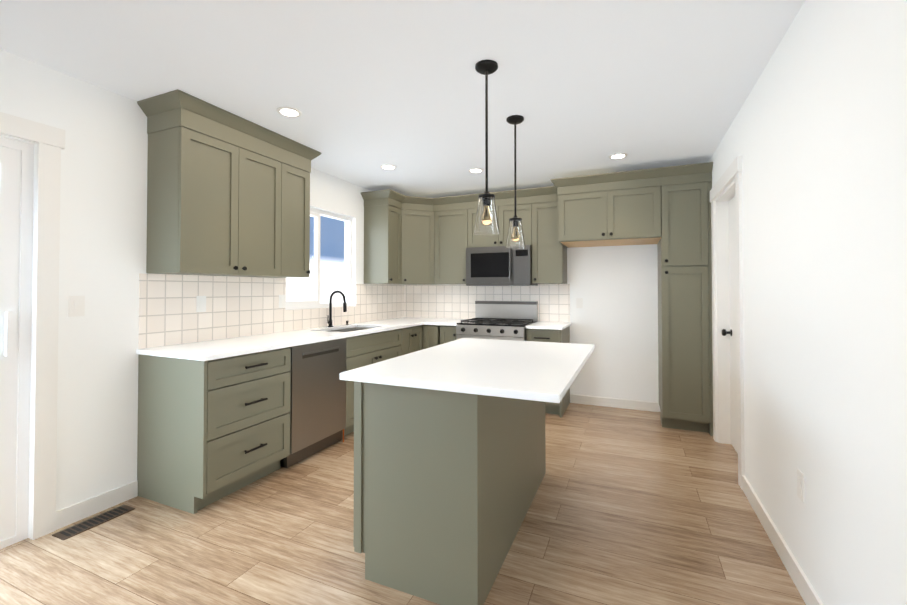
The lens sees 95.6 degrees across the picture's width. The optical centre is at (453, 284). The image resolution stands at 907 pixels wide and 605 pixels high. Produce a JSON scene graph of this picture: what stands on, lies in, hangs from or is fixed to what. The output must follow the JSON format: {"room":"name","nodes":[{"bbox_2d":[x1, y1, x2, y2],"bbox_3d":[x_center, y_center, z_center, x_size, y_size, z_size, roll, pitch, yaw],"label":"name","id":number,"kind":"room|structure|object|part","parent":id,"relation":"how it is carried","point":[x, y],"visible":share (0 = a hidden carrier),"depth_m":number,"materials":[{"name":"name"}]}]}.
{"room":"kitchen","nodes":[
{"label":"kitchen","id":0,"kind":"room"},
{"bbox_2d":[0,49,402,538],"bbox_3d":[-2.228,0.081,2.175,0.150,2.460,7.760,0,-1,23],"label":"wall","id":1,"kind":"structure","parent":0,"point":[103,217],"depth_m":2.37,"materials":[{"name":"white paint"}]},
{"bbox_2d":[0,112,65,548],"bbox_3d":[-2.579,0.226,1.306,0.156,2.145,2.040,0,-1,23],"label":"door frame","id":2,"kind":"structure","parent":1,"relation":"attached to","point":[16,196],"depth_m":2.12,"materials":[{"name":"white paint"}]},
{"bbox_2d":[68,296,84,316],"bbox_3d":[-2.093,0.122,2.285,0.010,0.115,0.070,0,-1,23],"label":"switch plate","id":3,"kind":"object","parent":1,"relation":"attached to","point":[76,305],"visible":1,"depth_m":2.28,"materials":[{"name":"white plastic"}]},
{"bbox_2d":[56,480,137,529],"bbox_3d":[-2.803,1.241,0.630,0.013,0.095,4.198,0,-1,23],"label":"baseboard","id":4,"kind":"structure","parent":1,"relation":"attached to","point":[71,514],"depth_m":2.35,"materials":[{"name":"white paint"}]},
{"bbox_2d":[196,296,205,311],"bbox_3d":[-1.801,0.142,2.937,0.010,0.115,0.070,0,-1,23],"label":"outlet","id":5,"kind":"object","parent":1,"relation":"attached to","point":[200,303],"visible":1,"depth_m":2.93,"materials":[{"name":"white plastic"}]},
{"bbox_2d":[137,89,320,277],"bbox_3d":[-1.557,-0.599,3.044,0.392,1.074,1.218,0,-1,23],"label":"upper cabinet","id":6,"kind":"object","parent":1,"relation":"attached to","point":[228,193],"visible":1,"depth_m":2.74,"materials":[{"name":"green paint"}]},
{"bbox_2d":[138,273,405,348],"bbox_3d":[-1.319,0.191,4.068,0.008,0.472,3.260,0,-1,23],"label":"backsplash","id":7,"kind":"structure","parent":1,"relation":"attached to","point":[235,307],"depth_m":3.15,"materials":[{"name":"tile"}]},
{"bbox_2d":[285,207,351,309],"bbox_3d":[-1.377,-0.255,4.165,0.070,0.990,1.020,0,-1,23],"label":"window","id":8,"kind":"structure","parent":1,"relation":"in","point":[316,214],"depth_m":4.21,"materials":[{"name":"white plastic"}]},
{"bbox_2d":[0,0,804,197],"bbox_3d":[-0.559,-1.210,1.469,3.790,0.100,7.760,0,-1,23],"label":"ceiling","id":9,"kind":"structure","parent":0,"point":[367,88],"depth_m":2.21,"materials":[{"name":"white paint"}]},
{"bbox_2d":[276,107,301,116],"bbox_3d":[-1.088,-1.138,2.723,0.156,0.006,0.156,0,-1,23],"label":"recessed light","id":10,"kind":"object","parent":9,"relation":"in","point":[288,111],"visible":1,"depth_m":2.72,"materials":[{"name":"white paint"}]},
{"bbox_2d":[380,164,396,169],"bbox_3d":[-0.625,-1.120,3.939,0.156,0.006,0.156,0,-1,23],"label":"recessed light","id":11,"kind":"object","parent":9,"relation":"in","point":[388,167],"visible":1,"depth_m":3.94,"materials":[{"name":"white paint"}]},
{"bbox_2d":[468,168,483,172],"bbox_3d":[0.220,-1.119,4.052,0.156,0.006,0.156,0,-1,23],"label":"recessed light","id":12,"kind":"object","parent":9,"relation":"in","point":[475,170],"visible":1,"depth_m":4.04,"materials":[{"name":"white paint"}]},
{"bbox_2d":[474,60,499,234],"bbox_3d":[0.174,-0.707,2.157,0.139,0.884,0.139,0,-1,23],"label":"pendant light","id":13,"kind":"object","parent":9,"relation":"hanging from","point":[486,222],"visible":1,"depth_m":2.12,"materials":[{"name":"clear glass"}]},
{"bbox_3d":[0.174,-0.357,2.152,0.139,0.185,0.139,0,-1,23],"label":"lamp shade","id":14,"kind":"part","parent":13,"relation":"part of","materials":[{"name":"clear glass"}]},
{"bbox_2d":[505,115,525,248],"bbox_3d":[0.425,-0.693,2.822,0.139,0.891,0.139,0,-1,23],"label":"pendant light","id":15,"kind":"object","parent":9,"relation":"hanging from","point":[515,238],"visible":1,"depth_m":2.79,"materials":[{"name":"clear glass"}]},
{"bbox_3d":[0.425,-0.340,2.817,0.139,0.185,0.139,0,-1,23],"label":"lamp shade","id":16,"kind":"part","parent":15,"relation":"part of","materials":[{"name":"clear glass"}]},
{"bbox_2d":[609,153,627,158],"bbox_3d":[1.448,-1.125,3.616,0.156,0.006,0.156,0,-1,23],"label":"recessed light","id":17,"kind":"object","parent":9,"relation":"in","point":[618,155],"visible":1,"depth_m":3.61,"materials":[{"name":"white paint"}]},
{"bbox_2d":[0,403,805,604],"bbox_3d":[-0.559,1.350,1.431,3.790,0.100,7.760,0,-1,23],"label":"floor","id":18,"kind":"structure","parent":0,"point":[633,507],"depth_m":2.07,"materials":[{"name":"brown wood"}]},
{"bbox_2d":[52,505,134,539],"bbox_3d":[-1.977,1.310,2.272,0.110,0.004,0.330,0,-1,23],"label":"floor vent","id":19,"kind":"object","parent":18,"relation":"in","point":[74,530],"visible":1,"depth_m":2.25,"materials":[{"name":"brown metal"}]},
{"bbox_2d":[137,347,290,513],"bbox_3d":[-1.562,0.880,2.740,0.608,0.880,0.648,0,-1,23],"label":"base cabinet","id":20,"kind":"object","parent":18,"relation":"on","point":[211,431],"depth_m":2.49,"materials":[{"name":"green paint"}]},
{"bbox_2d":[136,317,435,360],"bbox_3d":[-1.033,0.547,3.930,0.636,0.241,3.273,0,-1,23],"label":"countertop","id":21,"kind":"structure","parent":20,"relation":"on","point":[215,349],"depth_m":3.01,"materials":[{"name":"white stone"}]},
{"bbox_2d":[327,290,348,326],"bbox_3d":[-1.114,0.246,4.176,0.222,0.366,0.330,0,-1,23],"label":"faucet","id":22,"kind":"object","parent":21,"relation":"on","point":[329,321],"visible":1,"depth_m":4.09,"materials":[{"name":"black metal"}]},
{"bbox_2d":[330,327,369,331],"bbox_3d":[-0.997,0.564,4.011,0.422,0.210,0.732,0,-1,23],"label":"sink basin","id":23,"kind":"object","parent":21,"relation":"in","point":[336,329],"depth_m":4.26,"materials":[{"name":"silver metal"}]},
{"bbox_2d":[280,338,345,467],"bbox_3d":[-1.282,0.889,3.306,0.574,0.876,0.606,0,-1,23],"label":"dishwasher","id":24,"kind":"object","parent":18,"relation":"on","point":[317,412],"visible":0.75,"depth_m":3.15,"materials":[{"name":"grey metal"}]},
{"bbox_2d":[342,345,396,436],"bbox_3d":[-1.008,1.010,4.015,0.608,0.656,0.908,0,-1,23],"label":"base cabinet","id":25,"kind":"object","parent":18,"relation":"on","point":[357,356],"depth_m":3.63,"materials":[{"name":"green paint"}]},
{"bbox_2d":[349,325,424,356],"bbox_3d":[-0.708,0.907,4.622,0.675,0.880,0.559,0,-1,23],"label":"base cabinet","id":26,"kind":"object","parent":18,"relation":"on","point":[407,340],"depth_m":4.26,"materials":[{"name":"green paint"}]},
{"bbox_2d":[424,318,469,325],"bbox_3d":[-0.018,0.456,4.913,0.395,0.030,0.663,0,-1,23],"label":"countertop","id":27,"kind":"structure","parent":26,"relation":"on","point":[445,322],"depth_m":4.71,"materials":[{"name":"white stone"}]},
{"bbox_2d":[353,382,515,604],"bbox_3d":[-0.082,0.868,1.973,0.600,0.879,0.528,0,-1,23],"label":"base cabinet","id":28,"kind":"object","parent":18,"relation":"on","point":[449,458],"depth_m":1.73,"materials":[{"name":"green paint"}]},
{"bbox_2d":[340,338,594,402],"bbox_3d":[0.225,0.418,2.310,0.960,0.030,1.470,0,-1,23],"label":"countertop","id":29,"kind":"structure","parent":28,"relation":"on","point":[489,368],"depth_m":1.91,"materials":[{"name":"white stone"}]},
{"bbox_2d":[425,325,456,348],"bbox_3d":[-0.054,0.911,4.914,0.467,0.880,0.677,0,-1,23],"label":"base cabinet","id":30,"kind":"object","parent":18,"relation":"on","point":[435,335],"depth_m":4.69,"materials":[{"name":"green paint"}]},
{"bbox_2d":[456,301,537,340],"bbox_3d":[0.500,0.774,4.643,0.756,1.145,0.734,0,-1,23],"label":"range","id":31,"kind":"object","parent":18,"relation":"on","point":[504,320],"visible":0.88,"depth_m":4.60,"materials":[{"name":"grey metal"}]},
{"bbox_2d":[516,402,535,534],"bbox_3d":[0.090,0.874,2.370,0.600,0.879,0.567,0,-1,23],"label":"base cabinet","id":32,"kind":"object","parent":18,"relation":"on","point":[525,411],"depth_m":2.33,"materials":[{"name":"green paint"}]},
{"bbox_2d":[536,402,545,491],"bbox_3d":[0.261,0.880,2.762,0.600,0.879,0.519,0,-1,23],"label":"base cabinet","id":33,"kind":"object","parent":18,"relation":"on","point":[540,406],"depth_m":2.72,"materials":[{"name":"green paint"}]},
{"bbox_2d":[526,326,569,417],"bbox_3d":[1.040,0.905,4.477,0.357,0.880,0.608,0,-1,23],"label":"base cabinet","id":34,"kind":"object","parent":18,"relation":"on","point":[538,335],"depth_m":4.23,"materials":[{"name":"green paint"}]},
{"bbox_2d":[526,322,570,329],"bbox_3d":[1.042,0.450,4.469,0.372,0.030,0.633,0,-1,23],"label":"countertop","id":35,"kind":"structure","parent":34,"relation":"on","point":[538,325],"depth_m":4.28,"materials":[{"name":"white stone"}]},
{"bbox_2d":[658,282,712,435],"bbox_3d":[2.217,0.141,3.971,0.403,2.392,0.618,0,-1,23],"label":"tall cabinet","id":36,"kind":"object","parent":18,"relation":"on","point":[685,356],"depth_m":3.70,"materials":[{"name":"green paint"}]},
{"bbox_2d":[408,244,659,411],"bbox_3d":[0.957,0.121,4.940,3.490,2.460,0.150,0,-1,23],"label":"wall","id":37,"kind":"structure","parent":0,"point":[614,320],"depth_m":4.50,"materials":[{"name":"white paint"}]},
{"bbox_2d":[445,189,524,283],"bbox_3d":[0.392,-0.529,4.413,0.879,1.040,0.664,0,-1,23],"label":"upper cabinet","id":38,"kind":"object","parent":37,"relation":"attached to","point":[460,210],"depth_m":4.86,"materials":[{"name":"green paint"}]},
{"bbox_2d":[466,245,537,285],"bbox_3d":[0.558,-0.202,4.791,0.754,0.442,0.442,0,-1,23],"label":"microwave","id":39,"kind":"object","parent":38,"relation":"attached to","point":[496,266],"visible":0.98,"depth_m":4.63,"materials":[{"name":"grey metal"}]},
{"bbox_2d":[406,284,569,321],"bbox_3d":[0.341,0.278,5.119,2.155,0.551,0.008,0,-1,23],"label":"backsplash","id":40,"kind":"structure","parent":37,"relation":"attached to","point":[456,301],"depth_m":5.16,"materials":[{"name":"tile"}]},
{"bbox_2d":[576,298,582,307],"bbox_3d":[1.425,0.217,4.648,0.070,0.115,0.010,0,-1,23],"label":"outlet","id":41,"kind":"object","parent":37,"relation":"attached to","point":[579,302],"visible":1,"depth_m":4.65,"materials":[{"name":"white plastic"}]},
{"bbox_2d":[570,394,658,411],"bbox_3d":[1.741,1.297,4.493,0.900,0.095,0.013,0,-1,23],"label":"baseboard","id":42,"kind":"structure","parent":37,"relation":"attached to","point":[619,403],"depth_m":4.48,"materials":[{"name":"white paint"}]},
{"bbox_2d":[709,0,906,604],"bbox_3d":[1.111,0.059,0.725,0.150,2.460,7.760,0,-1,23],"label":"wall","id":43,"kind":"structure","parent":0,"point":[815,137],"depth_m":1.47,"materials":[{"name":"white paint"}]},
{"bbox_2d":[710,156,744,489],"bbox_3d":[2.109,0.252,3.080,0.156,2.145,1.030,0,-1,23],"label":"door frame","id":44,"kind":"structure","parent":43,"relation":"attached to","point":[727,319],"depth_m":3.41,"materials":[{"name":"white paint"}]},
{"bbox_2d":[742,475,822,604],"bbox_3d":[0.703,1.231,-0.025,0.013,0.095,5.790,0,-1,23],"label":"baseboard","id":45,"kind":"structure","parent":43,"relation":"attached to","point":[807,591],"depth_m":1.93,"materials":[{"name":"white paint"}]},
{"bbox_2d":[797,468,804,502],"bbox_3d":[1.472,0.855,1.745,0.010,0.115,0.070,0,-1,23],"label":"electrical outlet plate","id":46,"kind":"object","parent":43,"relation":"attached to","point":[800,486],"visible":1,"depth_m":1.73,"materials":[{"name":"white plastic"}]},
{"label":"outside","id":47,"kind":"structure","parent":0,"visible":0},
{"bbox_2d":[286,216,344,303],"bbox_3d":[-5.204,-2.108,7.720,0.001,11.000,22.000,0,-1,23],"label":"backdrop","id":48,"kind":"structure","parent":47,"point":[332,274],"depth_m":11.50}
]}

